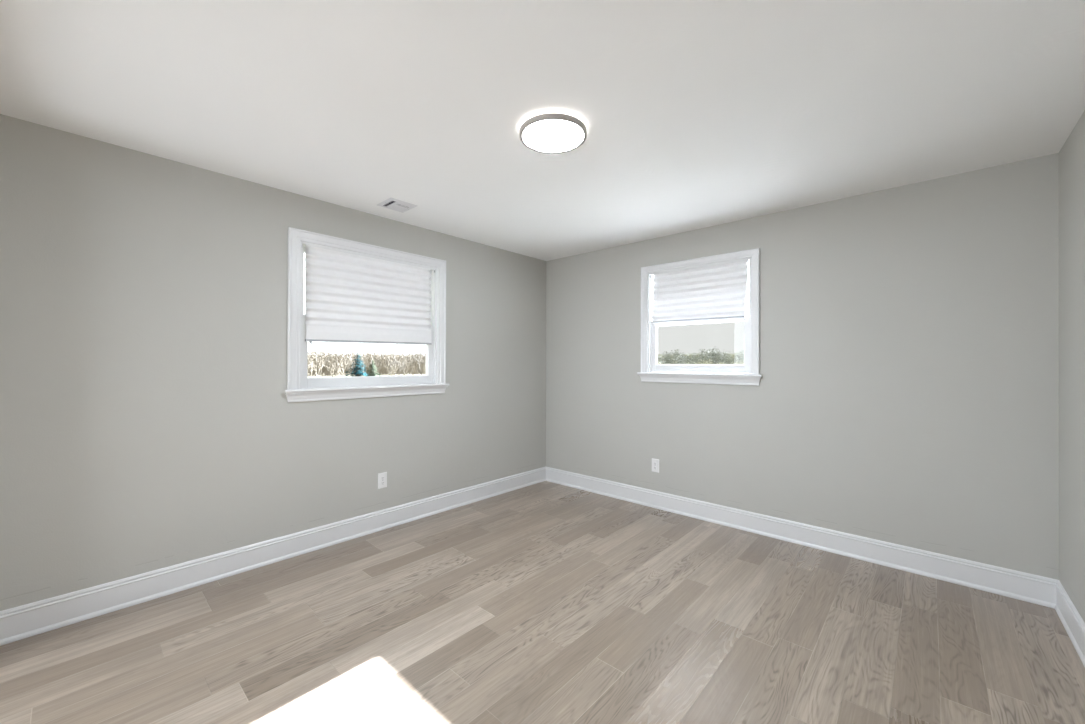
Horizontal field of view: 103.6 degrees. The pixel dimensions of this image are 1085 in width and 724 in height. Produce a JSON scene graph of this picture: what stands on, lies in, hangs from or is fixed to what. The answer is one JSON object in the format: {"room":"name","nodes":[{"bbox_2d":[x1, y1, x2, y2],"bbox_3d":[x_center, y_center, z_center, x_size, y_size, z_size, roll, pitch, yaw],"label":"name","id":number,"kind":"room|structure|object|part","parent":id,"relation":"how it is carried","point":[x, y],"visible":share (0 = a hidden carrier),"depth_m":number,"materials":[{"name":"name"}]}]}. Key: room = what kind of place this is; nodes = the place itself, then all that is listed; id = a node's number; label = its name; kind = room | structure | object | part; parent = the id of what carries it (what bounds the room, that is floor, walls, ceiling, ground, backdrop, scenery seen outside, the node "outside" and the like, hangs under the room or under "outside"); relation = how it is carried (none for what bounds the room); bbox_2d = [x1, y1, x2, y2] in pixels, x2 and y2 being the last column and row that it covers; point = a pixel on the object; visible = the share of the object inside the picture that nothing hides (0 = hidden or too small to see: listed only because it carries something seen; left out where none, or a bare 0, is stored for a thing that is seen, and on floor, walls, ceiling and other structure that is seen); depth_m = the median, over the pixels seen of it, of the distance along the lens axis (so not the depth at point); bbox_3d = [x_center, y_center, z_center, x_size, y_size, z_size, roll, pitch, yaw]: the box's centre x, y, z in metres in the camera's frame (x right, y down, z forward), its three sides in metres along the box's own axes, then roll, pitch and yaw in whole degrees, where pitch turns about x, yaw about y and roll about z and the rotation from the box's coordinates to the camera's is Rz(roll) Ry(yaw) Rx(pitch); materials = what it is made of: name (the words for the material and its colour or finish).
{"room":"empty bedroom","nodes":[
{"label":"empty bedroom","id":0,"kind":"room"},
{"bbox_2d":[0,114,545,610],"bbox_3d":[-1.347,0.089,3.349,0.160,2.440,4.270,0,0,42],"label":"wall","id":1,"kind":"structure","parent":0,"point":[148,423],"depth_m":2.44,"materials":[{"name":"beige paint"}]},
{"bbox_2d":[0,466,545,645],"bbox_3d":[-1.285,1.233,3.285,0.018,0.152,3.950,0,0,42],"label":"baseboard","id":2,"kind":"structure","parent":1,"relation":"attached to","point":[35,618],"depth_m":2.56,"materials":[{"name":"white paint"}]},
{"bbox_2d":[285,227,448,402],"bbox_3d":[-1.335,-0.307,3.351,0.235,1.165,1.287,0,0,42],"label":"window","id":3,"kind":"structure","parent":1,"relation":"in","point":[301,387],"depth_m":3.15,"materials":[{"name":"white paint"}]},
{"bbox_3d":[-1.348,-0.546,3.364,0.034,0.516,1.065,0,0,42],"label":"sash","id":4,"kind":"part","parent":3,"relation":"part of","materials":[{"name":"white plastic"}]},
{"bbox_3d":[-1.320,-0.070,3.336,0.036,0.506,1.065,0,0,42],"label":"sash","id":5,"kind":"part","parent":3,"relation":"part of","materials":[{"name":"white plastic"}]},
{"bbox_2d":[305,244,431,344],"bbox_3d":[-1.299,-0.459,3.308,0.026,0.690,1.005,0,0,42],"label":"pleated shade","id":6,"kind":"object","parent":3,"relation":"attached to","point":[350,297],"visible":1,"depth_m":3.24,"materials":[{"name":"white fabric"}]},
{"bbox_3d":[-1.297,-0.150,3.308,0.024,0.026,0.998,0,0,42],"label":"rail","id":7,"kind":"part","parent":6,"relation":"part of","materials":[{"name":"white plastic"}]},
{"bbox_2d":[378,472,386,488],"bbox_3d":[-1.248,0.927,3.332,0.009,0.119,0.072,0,0,42],"label":"wall outlet","id":8,"kind":"object","parent":1,"relation":"attached to","point":[382,477],"visible":1,"depth_m":3.33,"materials":[{"name":"white plastic"}]},
{"bbox_2d":[0,0,1084,260],"bbox_3d":[-0.756,-1.212,1.141,4.000,0.150,6.760,0,0,42],"label":"ceiling","id":9,"kind":"structure","parent":0,"point":[695,114],"depth_m":1.82,"materials":[{"name":"white paint"}]},
{"bbox_2d":[377,198,416,212],"bbox_3d":[-1.051,-1.125,3.087,0.210,0.011,0.210,0,0,42],"label":"ceiling vent","id":10,"kind":"object","parent":9,"relation":"in","point":[391,203],"visible":1,"depth_m":3.07,"materials":[{"name":"white metal"}]},
{"bbox_2d":[519,113,586,153],"bbox_3d":[0.051,-1.110,2.072,0.326,0.042,0.326,0,0,42],"label":"ceiling light","id":11,"kind":"object","parent":9,"relation":"attached to","point":[549,133],"visible":1,"depth_m":2.04,"materials":[{"name":"white plastic"}]},
{"bbox_2d":[523,120,583,150],"bbox_3d":[0.051,-1.102,2.072,0.295,0.021,0.295,0,0,42],"label":"diffuser","id":12,"kind":"object","parent":11,"relation":"attached to","point":[538,135],"depth_m":2.05,"materials":[{"name":"white plastic"}]},
{"bbox_2d":[0,481,1084,723],"bbox_3d":[-0.765,1.378,1.132,4.000,0.150,6.760,0,0,42],"label":"floor","id":13,"kind":"structure","parent":0,"point":[545,602],"depth_m":2.00,"materials":[{"name":"beige wood"}]},
{"bbox_2d":[546,153,1058,579],"bbox_3d":[1.456,0.100,3.581,3.680,2.440,0.160,0,0,42],"label":"wall","id":14,"kind":"structure","parent":0,"point":[907,394],"depth_m":2.83,"materials":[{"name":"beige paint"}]},
{"bbox_2d":[652,458,658,472],"bbox_3d":[1.019,0.939,3.857,0.072,0.119,0.009,0,0,42],"label":"wall outlet","id":15,"kind":"object","parent":14,"relation":"attached to","point":[655,462],"visible":1,"depth_m":3.85,"materials":[{"name":"white plastic"}]},
{"bbox_2d":[637,248,761,385],"bbox_3d":[1.345,-0.343,3.674,1.056,1.056,0.235,0,0,42],"label":"window","id":16,"kind":"structure","parent":14,"relation":"in","point":[748,373],"depth_m":3.57,"materials":[{"name":"white paint"}]},
{"bbox_2d":[651,260,747,322],"bbox_3d":[1.308,-0.573,3.635,0.836,0.451,0.026,0,0,42],"label":"pleated shade","id":17,"kind":"object","parent":16,"relation":"attached to","point":[712,292],"visible":1,"depth_m":3.60,"materials":[{"name":"white fabric"}]},
{"bbox_3d":[1.298,-0.357,3.641,0.810,0.020,0.024,0,0,42],"label":"rail","id":18,"kind":"part","parent":17,"relation":"part of","materials":[{"name":"white plastic"}]},
{"bbox_3d":[1.331,-0.136,3.659,0.862,0.459,0.036,0,0,42],"label":"sash","id":19,"kind":"part","parent":16,"relation":"part of","materials":[{"name":"white plastic"}]},
{"bbox_3d":[1.359,-0.564,3.689,0.862,0.469,0.034,0,0,42],"label":"sash","id":20,"kind":"part","parent":16,"relation":"part of","materials":[{"name":"white plastic"}]},
{"bbox_2d":[546,467,1057,608],"bbox_3d":[1.392,1.243,3.511,3.680,0.152,0.018,0,0,42],"label":"baseboard","id":21,"kind":"structure","parent":14,"relation":"attached to","point":[1036,589],"depth_m":2.91,"materials":[{"name":"white paint"}]},
{"bbox_2d":[1059,110,1084,621],"bbox_3d":[1.498,0.089,0.769,0.160,2.440,4.270,0,0,42],"label":"wall","id":22,"kind":"structure","parent":0,"point":[1072,153],"depth_m":2.08,"materials":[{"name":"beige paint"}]},
{"bbox_2d":[1054,580,1084,666],"bbox_3d":[1.427,1.233,0.825,0.018,0.152,3.950,0,0,42],"label":"baseboard","id":23,"kind":"structure","parent":22,"relation":"attached to","point":[1073,623],"depth_m":2.04,"materials":[{"name":"white paint"}]},
{"label":"outside","id":24,"kind":"structure","parent":0,"visible":0},
{"bbox_2d":[308,369,425,376],"bbox_3d":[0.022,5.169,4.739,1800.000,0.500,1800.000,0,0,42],"label":"ground","id":25,"kind":"structure","parent":24,"point":[331,369],"depth_m":163.55,"materials":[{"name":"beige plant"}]},
{"bbox_2d":[308,358,321,376],"bbox_3d":[-23.852,2.151,43.805,2.280,5.658,4.393,0,0,-10],"label":"dry shrub","id":26,"kind":"object","parent":25,"relation":"on","point":[308,358],"visible":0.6,"depth_m":42.96,"materials":[{"name":"beige plant"}]},
{"bbox_2d":[309,358,326,376],"bbox_3d":[-30.274,2.143,57.684,2.277,5.734,3.301,0,0,-13],"label":"dry shrub","id":27,"kind":"object","parent":25,"relation":"on","point":[323,358],"visible":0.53,"depth_m":58.10,"materials":[{"name":"beige plant"}]},
{"bbox_2d":[309,348,330,376],"bbox_3d":[-58.707,0.581,112.676,7.735,9.058,4.341,0,0,-4],"label":"bare tree","id":28,"kind":"object","parent":25,"relation":"on","point":[314,348],"visible":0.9,"depth_m":112.11,"materials":[{"name":"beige plant"}]},
{"bbox_2d":[321,342,336,376],"bbox_3d":[-44.798,-0.303,89.701,4.460,10.755,4.037,0,0,43],"label":"bare tree","id":29,"kind":"object","parent":25,"relation":"on","point":[329,342],"visible":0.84,"depth_m":89.97,"materials":[{"name":"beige plant"}]},
{"bbox_2d":[323,358,338,376],"bbox_3d":[-25.312,2.162,50.687,2.288,5.676,4.407,0,0,-37],"label":"dry shrub","id":30,"kind":"object","parent":25,"relation":"on","point":[332,358],"visible":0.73,"depth_m":50.21,"materials":[{"name":"beige plant"}]},
{"bbox_2d":[329,358,349,376],"bbox_3d":[-20.902,2.187,43.762,2.408,5.606,3.021,0,0,-10],"label":"dry shrub","id":31,"kind":"object","parent":25,"relation":"on","point":[339,370],"visible":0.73,"depth_m":43.55,"materials":[{"name":"beige plant"}]},
{"bbox_2d":[341,359,354,376],"bbox_3d":[-25.767,2.173,56.456,2.294,5.692,4.420,0,0,-43],"label":"dry shrub","id":32,"kind":"object","parent":25,"relation":"on","point":[350,359],"visible":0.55,"depth_m":56.98,"materials":[{"name":"beige plant"}]},
{"bbox_2d":[343,345,353,369],"bbox_3d":[-49.167,-0.479,107.839,4.208,11.209,4.649,0,0,19],"label":"bare tree","id":33,"kind":"object","parent":25,"relation":"on","point":[343,345],"visible":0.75,"depth_m":107.63,"materials":[{"name":"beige plant"}]},
{"bbox_2d":[345,350,366,376],"bbox_3d":[-14.887,2.218,34.240,4.656,6.332,4.910,0,0,42],"label":"spruce tree","id":34,"kind":"object","parent":25,"relation":"on","point":[358,372],"visible":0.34,"depth_m":34.32,"materials":[{"name":"green plant"}]},
{"bbox_2d":[308,348,425,375],"bbox_3d":[-73.977,-0.059,212.134,75.684,10.977,138.521,0,0,42],"label":"woods","id":35,"kind":"object","parent":25,"relation":"on","point":[313,357],"visible":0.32,"depth_m":173.87,"materials":[{"name":"beige plant"}]},
{"bbox_2d":[367,358,380,375],"bbox_3d":[-16.214,2.460,40.447,4.404,5.598,4.368,0,0,42],"label":"spruce tree","id":36,"kind":"object","parent":25,"relation":"on","point":[372,373],"visible":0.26,"depth_m":40.43,"materials":[{"name":"green plant"}]},
{"bbox_2d":[367,346,389,372],"bbox_3d":[-28.017,1.009,73.906,4.930,8.140,4.037,0,0,42],"label":"bare tree","id":37,"kind":"object","parent":25,"relation":"on","point":[370,346],"visible":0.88,"depth_m":73.97,"materials":[{"name":"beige plant"}]},
{"bbox_2d":[375,366,399,375],"bbox_3d":[-17.436,2.530,47.006,3.673,4.970,2.167,0,0,2],"label":"dry shrub","id":38,"kind":"object","parent":25,"relation":"on","point":[393,369],"visible":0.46,"depth_m":47.04,"materials":[{"name":"beige plant"}]},
{"bbox_2d":[383,347,398,375],"bbox_3d":[-44.053,0.254,122.831,5.851,9.896,6.287,0,0,10],"label":"bare tree","id":39,"kind":"object","parent":25,"relation":"on","point":[390,347],"visible":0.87,"depth_m":123.29,"materials":[{"name":"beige plant"}]},
{"bbox_2d":[387,361,413,375],"bbox_3d":[-18.634,2.366,55.569,3.956,5.354,2.334,0,0,3],"label":"dry shrub","id":40,"kind":"object","parent":25,"relation":"on","point":[408,368],"visible":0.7,"depth_m":55.71,"materials":[{"name":"beige plant"}]},
{"bbox_2d":[393,354,407,375],"bbox_3d":[-33.390,1.271,100.029,4.422,7.760,3.851,0,0,20],"label":"bare tree","id":41,"kind":"object","parent":25,"relation":"on","point":[393,354],"visible":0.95,"depth_m":100.05,"materials":[{"name":"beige plant"}]},
{"bbox_2d":[403,352,414,371],"bbox_3d":[-36.498,0.985,118.809,4.814,8.449,4.193,0,0,-9],"label":"bare tree","id":42,"kind":"object","parent":25,"relation":"on","point":[407,352],"visible":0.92,"depth_m":118.70,"materials":[{"name":"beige plant"}]},
{"bbox_2d":[404,362,424,374],"bbox_3d":[-18.794,2.524,63.471,2.220,5.093,3.763,0,0,40],"label":"dry shrub","id":43,"kind":"object","parent":25,"relation":"on","point":[412,366],"visible":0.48,"depth_m":62.89,"materials":[{"name":"beige plant"}]},
{"bbox_2d":[409,345,425,374],"bbox_3d":[-15.777,0.946,56.610,3.959,8.231,2.965,0,0,6],"label":"bare tree","id":44,"kind":"object","parent":25,"relation":"on","point":[418,360],"visible":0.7,"depth_m":56.24,"materials":[{"name":"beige plant"}]},
{"bbox_2d":[662,352,677,363],"bbox_3d":[33.705,1.230,112.730,5.867,8.400,6.120,0,0,-33],"label":"bushy tree","id":45,"kind":"object","parent":25,"relation":"on","point":[668,360],"visible":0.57,"depth_m":112.88,"materials":[{"name":"green plant"}]},
{"bbox_2d":[664,349,682,363],"bbox_3d":[40.691,0.793,136.025,6.462,9.492,7.252,0,0,-7],"label":"bushy tree","id":46,"kind":"object","parent":25,"relation":"on","point":[676,352],"visible":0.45,"depth_m":134.80,"materials":[{"name":"green plant"}]},
{"bbox_2d":[675,354,688,363],"bbox_3d":[38.771,1.528,118.626,4.951,7.881,7.193,0,0,1],"label":"bushy tree","id":47,"kind":"object","parent":25,"relation":"on","point":[684,357],"visible":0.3,"depth_m":117.99,"materials":[{"name":"green plant"}]},
{"bbox_2d":[683,356,694,363],"bbox_3d":[36.003,1.757,103.107,5.093,7.292,5.313,0,0,-41],"label":"bushy tree","id":48,"kind":"object","parent":25,"relation":"on","point":[687,356],"visible":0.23,"depth_m":103.45,"materials":[{"name":"green plant"}]},
{"bbox_2d":[657,353,740,363],"bbox_3d":[71.055,0.477,215.169,123.406,10.937,66.758,0,0,42],"label":"hill","id":49,"kind":"structure","parent":25,"relation":"on","point":[734,355],"depth_m":188.25,"materials":[{"name":"green plant"}]},
{"bbox_2d":[694,353,706,363],"bbox_3d":[41.992,1.586,110.530,5.632,7.730,5.398,0,0,9],"label":"bushy tree","id":50,"kind":"object","parent":25,"relation":"on","point":[702,353],"visible":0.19,"depth_m":110.34,"materials":[{"name":"green plant"}]},
{"bbox_2d":[699,349,717,359],"bbox_3d":[51.837,0.772,131.473,7.317,9.578,6.521,0,0,45],"label":"bushy tree","id":51,"kind":"object","parent":25,"relation":"on","point":[699,349],"visible":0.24,"depth_m":131.45,"materials":[{"name":"green plant"}]},
{"bbox_2d":[697,348,722,363],"bbox_3d":[37.039,1.184,94.645,5.706,8.382,6.403,0,0,25],"label":"bushy tree","id":52,"kind":"object","parent":25,"relation":"on","point":[714,354],"visible":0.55,"depth_m":93.55,"materials":[{"name":"plant"}]},
{"bbox_2d":[709,351,724,364],"bbox_3d":[47.104,1.291,116.164,5.151,8.396,7.085,0,0,28],"label":"bushy tree","id":53,"kind":"object","parent":25,"relation":"on","point":[719,351],"visible":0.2,"depth_m":116.00,"materials":[{"name":"green plant"}]},
{"bbox_2d":[719,352,735,364],"bbox_3d":[44.691,1.531,102.513,5.683,7.800,5.448,0,0,-2],"label":"bushy tree","id":54,"kind":"object","parent":25,"relation":"on","point":[732,360],"visible":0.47,"depth_m":102.14,"materials":[{"name":"plant"}]},
{"bbox_2d":[734,352,743,363],"bbox_3d":[50.195,1.194,107.877,5.972,8.550,6.230,0,0,-27],"label":"bushy tree","id":55,"kind":"object","parent":25,"relation":"on","point":[742,359],"visible":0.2,"depth_m":107.46,"materials":[{"name":"plant"}]}
]}

